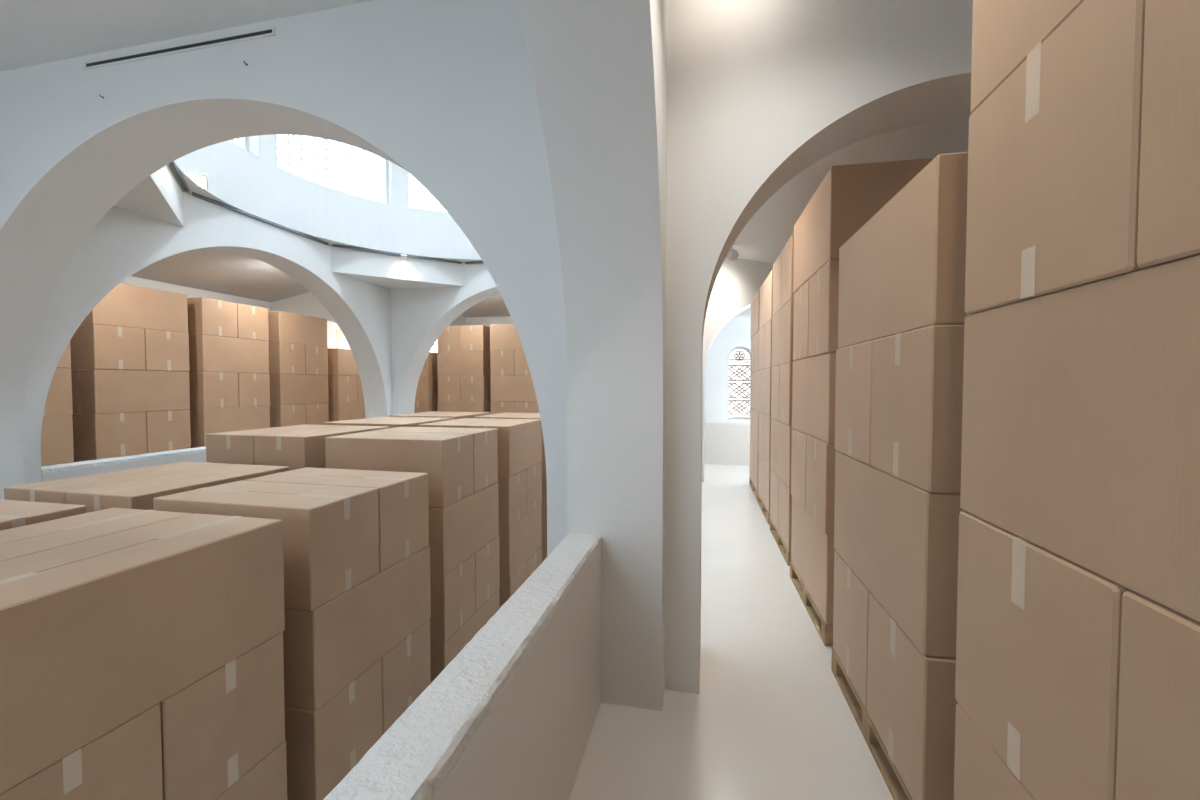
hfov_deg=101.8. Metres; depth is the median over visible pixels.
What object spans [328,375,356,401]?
cardboard box
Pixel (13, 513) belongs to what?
cardboard box
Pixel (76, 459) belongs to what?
cardboard box
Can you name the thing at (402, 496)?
cardboard box
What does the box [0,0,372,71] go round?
ceiling
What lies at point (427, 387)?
cardboard box
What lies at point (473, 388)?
cardboard box
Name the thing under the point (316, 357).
cardboard box
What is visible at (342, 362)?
cardboard box
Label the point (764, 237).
ceiling
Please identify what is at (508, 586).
cardboard box
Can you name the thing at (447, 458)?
cardboard box
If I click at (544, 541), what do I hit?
cardboard box
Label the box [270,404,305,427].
cardboard box
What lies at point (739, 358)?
window
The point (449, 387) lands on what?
cardboard box
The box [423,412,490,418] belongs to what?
cardboard box
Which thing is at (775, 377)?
cardboard box
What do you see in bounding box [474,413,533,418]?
cardboard box
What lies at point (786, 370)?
cardboard box
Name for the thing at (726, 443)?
wall
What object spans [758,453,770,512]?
cardboard box
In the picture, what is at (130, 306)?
cardboard box
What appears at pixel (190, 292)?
wall
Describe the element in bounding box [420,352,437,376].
cardboard box
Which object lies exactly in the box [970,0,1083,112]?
cardboard box
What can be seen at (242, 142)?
window
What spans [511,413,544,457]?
cardboard box
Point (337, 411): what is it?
cardboard box
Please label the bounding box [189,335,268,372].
cardboard box
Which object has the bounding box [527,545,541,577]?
cardboard box
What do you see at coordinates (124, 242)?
wall
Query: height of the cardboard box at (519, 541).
0.599 m
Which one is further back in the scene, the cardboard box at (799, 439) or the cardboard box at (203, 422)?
the cardboard box at (203, 422)
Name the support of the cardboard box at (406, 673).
on the cardboard box
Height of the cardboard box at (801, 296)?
0.599 m
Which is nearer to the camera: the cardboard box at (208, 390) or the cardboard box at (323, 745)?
the cardboard box at (323, 745)
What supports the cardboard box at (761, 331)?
on the cardboard box at (764, 376)
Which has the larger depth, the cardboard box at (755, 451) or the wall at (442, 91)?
the cardboard box at (755, 451)
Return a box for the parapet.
[323,533,600,799]
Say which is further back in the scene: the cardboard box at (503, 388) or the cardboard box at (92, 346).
the cardboard box at (503, 388)
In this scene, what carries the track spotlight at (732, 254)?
hanging from the ceiling at (764, 237)
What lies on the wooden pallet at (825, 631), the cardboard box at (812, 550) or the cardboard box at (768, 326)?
the cardboard box at (812, 550)
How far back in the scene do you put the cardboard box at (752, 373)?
8.16 m
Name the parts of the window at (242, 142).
pane, frame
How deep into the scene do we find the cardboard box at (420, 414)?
7.99 m
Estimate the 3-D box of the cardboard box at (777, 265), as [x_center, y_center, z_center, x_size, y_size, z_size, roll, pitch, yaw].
[2.561,-1.278,5.336,1.194,0.599,0.592,0,2,12]
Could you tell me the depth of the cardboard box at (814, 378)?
3.53 m
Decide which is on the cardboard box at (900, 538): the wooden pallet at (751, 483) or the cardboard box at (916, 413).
the cardboard box at (916, 413)
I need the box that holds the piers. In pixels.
[247,134,407,206]
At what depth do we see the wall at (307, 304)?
10.58 m
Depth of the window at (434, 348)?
13.71 m
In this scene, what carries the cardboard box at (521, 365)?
on the cardboard box at (503, 388)
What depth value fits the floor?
2.58 m
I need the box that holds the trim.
[733,315,750,317]
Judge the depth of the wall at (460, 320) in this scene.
12.87 m
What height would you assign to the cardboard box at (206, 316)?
0.599 m
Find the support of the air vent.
in the wall at (442, 91)
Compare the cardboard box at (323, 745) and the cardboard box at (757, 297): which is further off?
the cardboard box at (757, 297)
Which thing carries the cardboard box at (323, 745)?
on the cardboard box
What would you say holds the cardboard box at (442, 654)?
on the wooden pallet
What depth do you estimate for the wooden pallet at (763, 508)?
6.59 m
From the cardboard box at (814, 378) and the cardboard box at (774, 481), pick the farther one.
the cardboard box at (774, 481)
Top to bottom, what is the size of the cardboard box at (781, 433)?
0.599 m
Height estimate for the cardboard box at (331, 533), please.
0.599 m
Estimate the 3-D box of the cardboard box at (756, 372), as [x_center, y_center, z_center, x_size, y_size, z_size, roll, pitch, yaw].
[3.012,-0.143,7.461,1.194,0.599,0.592,0,2,12]
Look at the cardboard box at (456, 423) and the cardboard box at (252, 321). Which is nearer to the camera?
the cardboard box at (456, 423)
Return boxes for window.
[231,137,247,150]
[276,134,388,203]
[407,171,446,211]
[430,341,436,352]
[727,347,750,418]
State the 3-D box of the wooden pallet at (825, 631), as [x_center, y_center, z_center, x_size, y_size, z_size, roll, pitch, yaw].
[2.191,1.546,3.706,1.200,0.142,1.200,0,2,11]
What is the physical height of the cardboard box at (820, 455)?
0.599 m
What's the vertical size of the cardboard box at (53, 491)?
0.599 m
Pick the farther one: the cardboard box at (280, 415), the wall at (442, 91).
the cardboard box at (280, 415)
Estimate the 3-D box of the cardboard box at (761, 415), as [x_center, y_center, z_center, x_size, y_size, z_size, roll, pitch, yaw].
[2.859,0.479,6.777,1.194,0.599,0.592,0,2,12]
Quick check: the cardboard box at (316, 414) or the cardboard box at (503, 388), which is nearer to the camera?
the cardboard box at (316, 414)
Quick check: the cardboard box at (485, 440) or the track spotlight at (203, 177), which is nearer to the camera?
the cardboard box at (485, 440)
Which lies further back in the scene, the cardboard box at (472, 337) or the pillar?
the cardboard box at (472, 337)
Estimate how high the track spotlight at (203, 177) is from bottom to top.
0.216 m
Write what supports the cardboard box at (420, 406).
on the cardboard box
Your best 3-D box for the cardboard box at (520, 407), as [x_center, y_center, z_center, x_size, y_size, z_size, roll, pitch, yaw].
[-1.576,0.322,11.882,0.592,0.599,1.194,0,2,12]
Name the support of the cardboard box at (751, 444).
on the wooden pallet at (751, 483)
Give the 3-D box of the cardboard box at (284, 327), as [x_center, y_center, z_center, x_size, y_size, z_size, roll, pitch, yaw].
[-6.265,-1.419,9.937,0.592,0.599,1.194,0,2,13]
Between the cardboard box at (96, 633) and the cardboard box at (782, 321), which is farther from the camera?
the cardboard box at (782, 321)
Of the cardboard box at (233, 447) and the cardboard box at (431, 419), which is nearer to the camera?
the cardboard box at (233, 447)
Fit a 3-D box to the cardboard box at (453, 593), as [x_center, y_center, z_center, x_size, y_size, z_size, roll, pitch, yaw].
[-1.893,1.837,4.719,1.194,0.599,0.592,0,2,12]
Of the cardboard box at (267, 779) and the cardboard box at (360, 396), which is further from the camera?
the cardboard box at (360, 396)
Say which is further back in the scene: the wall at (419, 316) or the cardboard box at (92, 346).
the wall at (419, 316)
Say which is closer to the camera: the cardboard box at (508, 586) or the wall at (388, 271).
the cardboard box at (508, 586)
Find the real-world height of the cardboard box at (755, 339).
0.599 m
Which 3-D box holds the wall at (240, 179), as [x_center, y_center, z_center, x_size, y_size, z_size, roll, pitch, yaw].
[-2.146,-3.034,6.555,6.700,0.858,6.700,0,2,12]
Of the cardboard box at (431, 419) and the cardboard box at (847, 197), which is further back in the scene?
the cardboard box at (431, 419)
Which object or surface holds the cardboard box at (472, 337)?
on the cardboard box
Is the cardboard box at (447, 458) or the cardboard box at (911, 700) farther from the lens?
the cardboard box at (447, 458)
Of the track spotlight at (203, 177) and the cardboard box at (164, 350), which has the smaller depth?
the track spotlight at (203, 177)
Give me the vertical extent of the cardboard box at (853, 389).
0.599 m
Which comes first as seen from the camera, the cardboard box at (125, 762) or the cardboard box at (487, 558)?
the cardboard box at (125, 762)
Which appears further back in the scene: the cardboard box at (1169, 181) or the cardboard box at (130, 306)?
the cardboard box at (130, 306)
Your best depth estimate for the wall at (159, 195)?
5.25 m
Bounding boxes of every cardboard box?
[0,499,86,530]
[0,508,191,561]
[0,513,284,793]
[0,703,162,799]
[4,462,232,503]
[41,415,73,465]
[43,368,72,416]
[57,341,70,367]
[65,464,288,512]
[70,324,145,369]
[71,369,189,413]
[72,412,146,458]
[74,448,187,461]
[81,284,187,332]
[144,329,189,370]
[146,410,190,452]
[153,480,378,610]
[159,631,284,799]
[187,297,237,337]
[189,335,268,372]
[189,372,238,408]
[190,406,269,445]
[206,424,344,464]
[214,740,286,799]
[237,303,268,340]
[238,373,269,406]
[243,467,428,571]
[254,425,388,470]
[267,342,304,373]
[268,311,326,346]
[270,374,328,404]
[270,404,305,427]
[283,546,430,710]
[284,658,382,799]
[303,345,327,374]
[306,403,328,424]
[323,419,430,427]
[325,431,473,507]
[328,348,359,375]
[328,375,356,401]
[328,401,364,421]
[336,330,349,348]
[357,376,363,401]
[364,417,453,422]
[371,427,497,492]
[381,618,430,733]
[389,411,453,416]
[414,400,437,412]
[415,376,437,400]
[418,418,497,427]
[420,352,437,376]
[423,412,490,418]
[428,482,498,575]
[430,554,474,641]
[430,589,499,682]
[437,326,459,350]
[437,351,490,375]
[438,376,460,400]
[438,401,490,411]
[460,325,490,351]
[460,376,490,400]
[463,419,541,476]
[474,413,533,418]
[474,535,499,611]
[490,324,522,349]
[490,350,514,375]
[491,376,536,401]
[491,401,514,413]
[498,469,526,526]
[499,504,541,577]
[499,561,527,606]
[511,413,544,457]
[514,350,530,375]
[514,402,538,412]
[527,462,541,513]
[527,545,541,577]
[541,458,546,498]
[542,498,546,538]
[542,539,546,561]
[750,407,758,449]
[750,442,753,480]
[751,299,754,337]
[751,331,758,372]
[751,372,753,407]
[753,446,758,489]
[754,290,759,333]
[754,371,757,409]
[758,368,771,415]
[758,412,763,455]
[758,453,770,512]
[759,270,772,328]
[759,326,763,369]
[763,414,771,464]
[764,319,771,368]
[770,468,778,530]
[771,365,779,420]
[771,418,791,488]
[772,299,793,366]
[773,252,781,314]
[778,477,791,550]
[779,363,792,425]
[781,234,793,307]
[791,428,806,510]
[791,496,834,624]
[792,352,835,443]
[793,158,932,292]
[793,280,808,360]
[806,435,835,534]
[808,259,838,356]
[833,550,869,709]
[834,450,962,658]
[835,340,873,465]
[838,152,970,348]
[867,591,957,799]
[871,325,963,493]
[954,703,1035,799]
[955,511,1132,799]
[960,255,1199,622]
[965,0,1146,314]
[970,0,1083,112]
[1115,591,1199,799]
[1137,0,1199,267]
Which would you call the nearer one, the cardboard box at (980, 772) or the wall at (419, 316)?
the cardboard box at (980, 772)
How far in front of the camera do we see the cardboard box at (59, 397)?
6.12 m
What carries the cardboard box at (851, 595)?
on the wooden pallet at (894, 782)
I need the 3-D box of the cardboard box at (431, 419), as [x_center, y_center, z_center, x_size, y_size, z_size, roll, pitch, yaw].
[-2.794,0.566,7.038,1.194,0.599,0.592,0,2,13]
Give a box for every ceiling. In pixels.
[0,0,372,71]
[131,123,968,317]
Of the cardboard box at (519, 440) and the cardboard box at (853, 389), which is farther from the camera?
the cardboard box at (519, 440)
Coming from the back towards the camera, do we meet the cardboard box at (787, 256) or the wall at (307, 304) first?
the wall at (307, 304)
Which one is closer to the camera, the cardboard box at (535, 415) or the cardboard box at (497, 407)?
the cardboard box at (535, 415)
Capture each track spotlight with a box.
[192,171,208,189]
[401,254,406,260]
[727,244,738,260]
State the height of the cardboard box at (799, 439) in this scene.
0.599 m
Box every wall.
[0,0,972,693]
[23,192,391,484]
[114,164,183,226]
[120,276,340,347]
[169,140,481,261]
[270,292,335,322]
[331,247,462,289]
[391,258,773,481]
[449,315,464,325]
[465,307,750,421]
[704,421,749,464]
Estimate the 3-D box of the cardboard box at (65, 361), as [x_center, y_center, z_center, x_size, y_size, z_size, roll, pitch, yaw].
[-7.173,-0.689,5.705,0.592,0.599,1.194,0,2,13]
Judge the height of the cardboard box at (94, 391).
0.599 m
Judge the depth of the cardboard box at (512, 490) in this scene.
5.84 m
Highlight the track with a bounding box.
[170,161,482,264]
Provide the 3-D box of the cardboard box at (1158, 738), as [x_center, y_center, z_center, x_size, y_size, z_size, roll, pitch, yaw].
[1.508,0.671,0.522,1.194,0.599,0.592,0,2,12]
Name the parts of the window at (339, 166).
frame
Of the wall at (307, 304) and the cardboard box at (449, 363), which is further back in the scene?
the cardboard box at (449, 363)
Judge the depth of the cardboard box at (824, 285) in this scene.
3.28 m
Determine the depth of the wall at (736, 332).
11.79 m
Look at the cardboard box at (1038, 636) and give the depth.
1.14 m
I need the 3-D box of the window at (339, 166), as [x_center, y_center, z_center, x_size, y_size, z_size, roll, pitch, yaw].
[-4.556,-4.154,8.195,0.272,1.260,2.060,1,2,35]
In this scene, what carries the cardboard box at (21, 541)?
on the cardboard box at (216, 728)
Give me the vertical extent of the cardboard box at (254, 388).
0.599 m
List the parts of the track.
rail, rail, rail, rail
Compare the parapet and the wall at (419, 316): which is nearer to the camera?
the parapet
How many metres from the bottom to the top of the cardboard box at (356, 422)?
0.599 m
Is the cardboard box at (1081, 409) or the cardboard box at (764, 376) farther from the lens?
the cardboard box at (764, 376)
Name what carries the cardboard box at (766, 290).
on the cardboard box at (761, 331)
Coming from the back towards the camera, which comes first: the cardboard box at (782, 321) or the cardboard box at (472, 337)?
the cardboard box at (472, 337)
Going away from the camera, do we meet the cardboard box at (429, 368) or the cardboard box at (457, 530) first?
the cardboard box at (457, 530)
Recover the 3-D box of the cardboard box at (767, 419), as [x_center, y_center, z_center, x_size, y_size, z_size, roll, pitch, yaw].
[2.736,0.497,6.190,1.194,0.599,0.592,0,2,12]
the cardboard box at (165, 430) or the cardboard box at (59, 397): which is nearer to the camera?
the cardboard box at (59, 397)
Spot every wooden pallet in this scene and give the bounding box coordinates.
[749,476,757,499]
[757,492,769,523]
[770,518,790,565]
[790,561,832,646]
[831,647,911,799]
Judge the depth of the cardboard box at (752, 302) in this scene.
8.12 m
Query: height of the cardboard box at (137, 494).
0.599 m
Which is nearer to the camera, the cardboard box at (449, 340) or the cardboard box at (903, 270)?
the cardboard box at (903, 270)
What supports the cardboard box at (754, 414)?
on the cardboard box at (751, 444)
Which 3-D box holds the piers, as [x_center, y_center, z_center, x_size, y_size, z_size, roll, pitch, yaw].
[-2.146,-4.092,6.522,6.312,1.260,6.312,1,2,35]
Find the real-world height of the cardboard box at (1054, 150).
0.599 m
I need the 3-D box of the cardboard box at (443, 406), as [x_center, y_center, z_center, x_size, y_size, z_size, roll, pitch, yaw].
[-3.282,0.320,11.948,1.194,0.599,0.592,0,2,12]
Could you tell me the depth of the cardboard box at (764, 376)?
6.48 m
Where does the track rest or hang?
attached to the wall at (240, 179)
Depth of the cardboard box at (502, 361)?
11.38 m
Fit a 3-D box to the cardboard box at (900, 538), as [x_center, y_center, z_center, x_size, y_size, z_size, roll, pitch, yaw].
[1.583,0.617,2.290,0.592,0.599,1.194,0,2,11]
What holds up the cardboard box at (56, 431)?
on the cardboard box
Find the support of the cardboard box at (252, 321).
on the cardboard box at (207, 353)
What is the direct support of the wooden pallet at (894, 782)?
on the floor
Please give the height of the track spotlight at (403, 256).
0.124 m
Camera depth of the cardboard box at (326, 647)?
3.13 m
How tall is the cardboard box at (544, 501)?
0.599 m
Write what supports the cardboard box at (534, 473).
on the cardboard box at (519, 541)
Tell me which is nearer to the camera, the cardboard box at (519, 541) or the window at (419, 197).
the cardboard box at (519, 541)
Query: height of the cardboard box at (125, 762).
0.599 m
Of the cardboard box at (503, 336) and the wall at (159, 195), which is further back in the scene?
the cardboard box at (503, 336)
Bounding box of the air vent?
[82,26,274,69]
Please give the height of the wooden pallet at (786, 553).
0.142 m
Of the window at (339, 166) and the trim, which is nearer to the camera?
the window at (339, 166)
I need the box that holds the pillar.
[517,0,667,710]
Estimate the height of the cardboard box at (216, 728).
0.599 m
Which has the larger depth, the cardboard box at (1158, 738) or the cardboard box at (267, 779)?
the cardboard box at (267, 779)
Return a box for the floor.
[569,464,893,799]
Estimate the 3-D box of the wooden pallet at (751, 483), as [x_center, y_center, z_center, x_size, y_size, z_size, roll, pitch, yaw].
[3.070,1.420,7.804,1.200,0.142,1.200,0,2,12]
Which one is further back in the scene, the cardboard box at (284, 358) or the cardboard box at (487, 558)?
the cardboard box at (284, 358)
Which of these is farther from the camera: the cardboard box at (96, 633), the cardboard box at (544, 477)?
the cardboard box at (544, 477)
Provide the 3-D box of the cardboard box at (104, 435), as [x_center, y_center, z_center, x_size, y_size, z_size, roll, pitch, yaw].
[-7.250,0.473,6.964,1.194,0.599,0.592,0,2,15]
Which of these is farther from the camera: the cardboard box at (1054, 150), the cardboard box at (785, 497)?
the cardboard box at (785, 497)
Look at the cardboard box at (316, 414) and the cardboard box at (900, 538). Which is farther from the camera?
the cardboard box at (316, 414)
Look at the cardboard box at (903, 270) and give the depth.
1.92 m
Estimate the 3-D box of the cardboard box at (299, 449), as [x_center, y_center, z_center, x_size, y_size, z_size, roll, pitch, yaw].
[-2.893,0.622,5.195,0.592,0.599,1.194,0,2,14]
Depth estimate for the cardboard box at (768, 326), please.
6.18 m
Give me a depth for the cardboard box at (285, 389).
9.71 m

